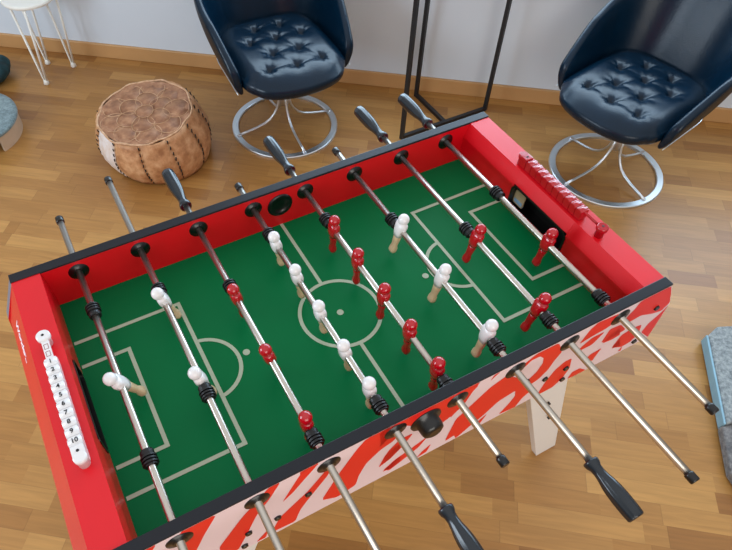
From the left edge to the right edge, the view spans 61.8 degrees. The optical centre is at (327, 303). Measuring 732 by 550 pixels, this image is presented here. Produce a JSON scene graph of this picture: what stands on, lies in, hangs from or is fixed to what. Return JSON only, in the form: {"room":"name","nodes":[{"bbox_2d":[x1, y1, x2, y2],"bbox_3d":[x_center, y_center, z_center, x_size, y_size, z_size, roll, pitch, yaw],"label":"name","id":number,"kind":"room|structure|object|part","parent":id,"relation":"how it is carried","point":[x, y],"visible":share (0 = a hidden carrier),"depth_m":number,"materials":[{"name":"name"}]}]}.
{"room":"common room","nodes":[
{"label":"common room","id":0,"kind":"room"},
{"bbox_2d":[0,46,731,549],"bbox_3d":[0.054,0.956,1.725,8.600,0.050,5.700,8,54,5],"label":"floor","id":1,"kind":"structure","parent":0,"point":[547,500],"depth_m":2.46,"materials":[{"name":"brown wood"}]},
{"bbox_2d":[0,55,10,82],"bbox_3d":[-1.808,-1.236,3.219,0.255,0.124,0.239,5,53,3],"label":"cushion","id":2,"kind":"object","parent":1,"relation":"on","point":[5,65],"visible":1,"depth_m":3.21,"materials":[{"name":"fabric"}]},
{"bbox_2d":[0,94,22,150],"bbox_3d":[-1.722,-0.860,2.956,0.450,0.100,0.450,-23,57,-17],"label":"stool","id":3,"kind":"object","parent":1,"relation":"on","point":[11,126],"visible":1,"depth_m":2.94,"materials":[{"name":"grey fabric"}]},
{"bbox_2d":[0,0,76,84],"bbox_3d":[-1.475,-1.392,3.156,0.260,0.420,0.265,8,54,5],"label":"side table","id":4,"kind":"object","parent":1,"relation":"on","point":[18,5],"visible":1,"depth_m":3.10,"materials":[{"name":"white metal"}]},
{"bbox_3d":[-1.494,-1.293,3.094,0.082,0.400,0.029,8,54,5],"label":"hairpin leg","id":5,"kind":"part","parent":4,"relation":"part of","materials":[{"name":"white metal"}]},
{"bbox_3d":[-1.539,-1.445,3.207,0.082,0.400,0.029,8,54,5],"label":"hairpin leg","id":6,"kind":"part","parent":4,"relation":"part of","materials":[{"name":"white metal"}]},
{"bbox_3d":[-1.391,-1.425,3.194,0.082,0.400,0.029,8,54,5],"label":"hairpin leg","id":7,"kind":"part","parent":4,"relation":"part of","materials":[{"name":"white metal"}]},
{"bbox_2d":[95,79,211,183],"bbox_3d":[-0.800,-0.800,2.813,0.524,0.281,0.519,-23,57,-17],"label":"pouf","id":8,"kind":"object","parent":1,"relation":"on","point":[143,129],"visible":0.99,"depth_m":2.70,"materials":[{"name":"brown leather"}]},
{"bbox_3d":[-1.030,-0.763,2.806,0.064,0.235,0.151,-9,54,-7],"label":"panel","id":9,"kind":"part","parent":8,"relation":"part of","materials":[{"name":"beige leather"}]},
{"bbox_3d":[-0.969,-0.669,2.742,0.065,0.226,0.142,-37,62,-25],"label":"panel","id":10,"kind":"part","parent":8,"relation":"part of","materials":[{"name":"leather"}]},
{"bbox_3d":[-0.859,-0.613,2.702,0.144,0.227,0.064,14,54,10],"label":"panel","id":11,"kind":"part","parent":8,"relation":"part of","materials":[{"name":"beige leather"}]},
{"bbox_3d":[-0.730,-0.614,2.697,0.157,0.238,0.059,-14,55,-11],"label":"panel","id":12,"kind":"part","parent":8,"relation":"part of","materials":[{"name":"beige leather"}]},
{"bbox_3d":[-0.625,-0.679,2.739,0.064,0.251,0.161,31,59,20],"label":"panel","id":13,"kind":"part","parent":8,"relation":"part of","materials":[{"name":"beige leather"}]},
{"bbox_3d":[-0.583,-0.777,2.806,0.072,0.263,0.154,6,53,4],"label":"panel","id":14,"kind":"part","parent":8,"relation":"part of","materials":[{"name":"beige leather"}]},
{"bbox_3d":[-0.604,-0.879,2.877,0.080,0.269,0.146,-18,56,-14],"label":"panel","id":15,"kind":"part","parent":8,"relation":"part of","materials":[{"name":"beige leather"}]},
{"bbox_2d":[194,0,352,159],"bbox_3d":[-0.230,-1.173,2.779,0.646,0.796,0.705,-21,56,-16],"label":"swivel chair","id":16,"kind":"object","parent":1,"relation":"on","point":[282,51],"visible":0.99,"depth_m":2.72,"materials":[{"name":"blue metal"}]},
{"bbox_3d":[-0.262,-1.330,2.688,0.662,0.472,0.569,-21,56,-16],"label":"arm and shell","id":17,"kind":"part","parent":16,"relation":"part of","materials":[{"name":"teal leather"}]},
{"bbox_2d":[221,13,344,99],"bbox_3d":[-0.207,-1.135,2.751,0.497,0.101,0.601,-21,56,-16],"label":"seat cushion","id":18,"kind":"object","parent":16,"relation":"on","point":[275,56],"depth_m":2.68,"materials":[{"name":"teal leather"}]},
{"bbox_2d":[6,93,718,549],"bbox_3d":[0.067,0.235,1.683,1.489,0.878,1.382,-23,57,-17],"label":"foosball table","id":19,"kind":"object","parent":1,"relation":"on","point":[222,375],"visible":1,"depth_m":1.42,"materials":[{"name":"red laminate"}]},
{"bbox_3d":[-0.586,0.074,1.266,0.029,0.033,0.029,-23,57,-17],"label":"post","id":20,"kind":"part","parent":19,"relation":"part of","materials":[{"name":"white plastic"}]},
{"bbox_3d":[-0.450,0.280,1.115,0.026,0.033,0.038,-23,57,-17],"label":"post","id":21,"kind":"part","parent":19,"relation":"part of","materials":[{"name":"white plastic"}]},
{"bbox_3d":[-0.400,-0.303,1.616,0.036,0.036,0.148,-23,57,-17],"label":"handle","id":22,"kind":"part","parent":19,"relation":"part of","materials":[{"name":"black plastic"}]},
{"bbox_3d":[-0.125,-0.222,1.687,1.489,0.272,0.024,-23,57,-17],"label":"panel","id":23,"kind":"part","parent":19,"relation":"part of","materials":[{"name":"red laminate"}]},
{"bbox_3d":[-0.259,0.693,1.504,0.301,0.610,0.050,-32,60,-22],"label":"leg","id":24,"kind":"part","parent":19,"relation":"part of","materials":[{"name":"white laminate"}]},
{"bbox_3d":[-0.135,-0.415,1.704,0.036,0.036,0.148,-23,57,-17],"label":"handle","id":25,"kind":"part","parent":19,"relation":"part of","materials":[{"name":"black plastic"}]},
{"bbox_2d":[268,194,291,215],"bbox_3d":[-0.138,-0.280,1.626,0.074,0.077,0.063,-23,57,-17],"label":"ball entry hole","id":26,"kind":"object","parent":19,"relation":"on","point":[278,204],"depth_m":1.61,"materials":[{"name":"black plastic"}]},
{"bbox_3d":[0.128,-0.529,1.792,0.036,0.036,0.148,-23,57,-17],"label":"handle","id":27,"kind":"part","parent":19,"relation":"part of","materials":[{"name":"black plastic"}]},
{"bbox_3d":[0.201,0.274,1.323,1.489,0.272,0.025,-23,57,-17],"label":"panel","id":28,"kind":"part","parent":19,"relation":"part of","materials":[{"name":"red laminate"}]},
{"bbox_3d":[0.263,-0.580,1.833,0.036,0.036,0.148,-23,57,-17],"label":"handle","id":29,"kind":"part","parent":19,"relation":"part of","materials":[{"name":"black plastic"}]},
{"bbox_2d":[410,408,443,438],"bbox_3d":[0.203,0.238,1.246,0.074,0.077,0.063,-23,57,-17],"label":"cup","id":30,"kind":"object","parent":19,"relation":"on","point":[428,422],"depth_m":1.22,"materials":[{"name":"black plastic"}]},
{"bbox_3d":[0.245,0.418,1.089,0.036,0.036,0.124,-23,57,-17],"label":"handle","id":31,"kind":"part","parent":19,"relation":"part of","materials":[{"name":"black plastic"}]},
{"bbox_3d":[0.524,-0.383,1.624,0.026,0.033,0.038,-23,57,-17],"label":"post","id":32,"kind":"part","parent":19,"relation":"part of","materials":[{"name":"red plastic"}]},
{"bbox_3d":[0.626,0.323,1.794,0.301,0.610,0.050,-14,55,-11],"label":"leg","id":33,"kind":"part","parent":19,"relation":"part of","materials":[{"name":"white laminate"}]},
{"bbox_3d":[0.591,-0.287,1.543,0.007,0.007,0.290,-23,57,-17],"label":"counter rod","id":34,"kind":"part","parent":19,"relation":"part of","materials":[{"name":"red plastic"}]},
{"bbox_3d":[0.660,-0.176,1.472,0.029,0.033,0.029,-23,57,-17],"label":"post","id":35,"kind":"part","parent":19,"relation":"part of","materials":[{"name":"red plastic"}]},
{"bbox_3d":[0.536,0.347,1.146,0.036,0.036,0.124,-23,57,-17],"label":"handle","id":36,"kind":"part","parent":19,"relation":"part of","materials":[{"name":"black plastic"}]},
{"bbox_2d":[399,0,511,139],"bbox_3d":[0.523,-1.283,2.823,0.568,0.875,0.331,-23,57,-17],"label":"metal stand","id":37,"kind":"object","parent":1,"relation":"on","point":[442,121],"visible":0.96,"depth_m":2.96,"materials":[{"name":"black metal"}]},
{"bbox_3d":[0.365,-1.083,2.680,0.039,0.860,0.018,34,60,22],"label":"leg","id":38,"kind":"part","parent":37,"relation":"part of","materials":[{"name":"black metal"}]},
{"bbox_3d":[0.467,-1.364,2.892,0.039,0.860,0.018,34,60,22],"label":"leg","id":39,"kind":"part","parent":37,"relation":"part of","materials":[{"name":"black metal"}]},
{"bbox_3d":[0.532,-1.014,3.157,0.018,0.018,0.263,-23,57,-17],"label":"rail","id":40,"kind":"part","parent":37,"relation":"part of","materials":[{"name":"black metal"}]},
{"bbox_3d":[0.592,-0.919,3.087,0.507,0.018,0.018,-23,57,-17],"label":"rail","id":41,"kind":"part","parent":37,"relation":"part of","materials":[{"name":"black metal"}]},
{"bbox_3d":[0.813,-1.269,2.826,0.039,0.860,0.018,34,60,22],"label":"leg","id":42,"kind":"part","parent":37,"relation":"part of","materials":[{"name":"black metal"}]},
{"bbox_2d":[548,0,731,208],"bbox_3d":[1.342,-0.921,2.616,0.705,0.796,0.646,-32,60,-22],"label":"swivel chair","id":43,"kind":"object","parent":1,"relation":"on","point":[640,72],"visible":1,"depth_m":2.58,"materials":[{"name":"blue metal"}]},
{"bbox_2d":[559,50,705,144],"bbox_3d":[1.301,-0.896,2.597,0.601,0.101,0.497,-32,60,-22],"label":"seat cushion","id":44,"kind":"object","parent":43,"relation":"on","point":[628,97],"depth_m":2.54,"materials":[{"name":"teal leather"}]},
{"bbox_3d":[1.407,-1.059,2.512,0.569,0.472,0.662,-32,60,-22],"label":"arm and shell","id":45,"kind":"part","parent":43,"relation":"part of","materials":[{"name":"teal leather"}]},
{"bbox_2d":[701,326,731,483],"bbox_3d":[1.696,0.411,2.090,0.806,0.048,0.804,-2,53,-3],"label":"floor cushion","id":46,"kind":"object","parent":1,"relation":"on","point":[716,346],"visible":1,"depth_m":2.17,"materials":[{"name":"grey fabric"}]},
{"bbox_2d":[0,0,731,107],"bbox_3d":[0.510,-2.040,2.248,8.600,2.700,0.200,8,54,5],"label":"wall","id":47,"kind":"structure","parent":0,"point":[462,36],"depth_m":3.09,"materials":[{"name":"white paint"}]},
{"bbox_2d":[0,33,731,123],"bbox_3d":[0.476,-1.171,3.236,8.600,0.078,0.016,8,54,5],"label":"baseboard","id":48,"kind":"structure","parent":47,"relation":"attached to","point":[392,80],"depth_m":3.26,"materials":[{"name":"brown wood"}]}
]}

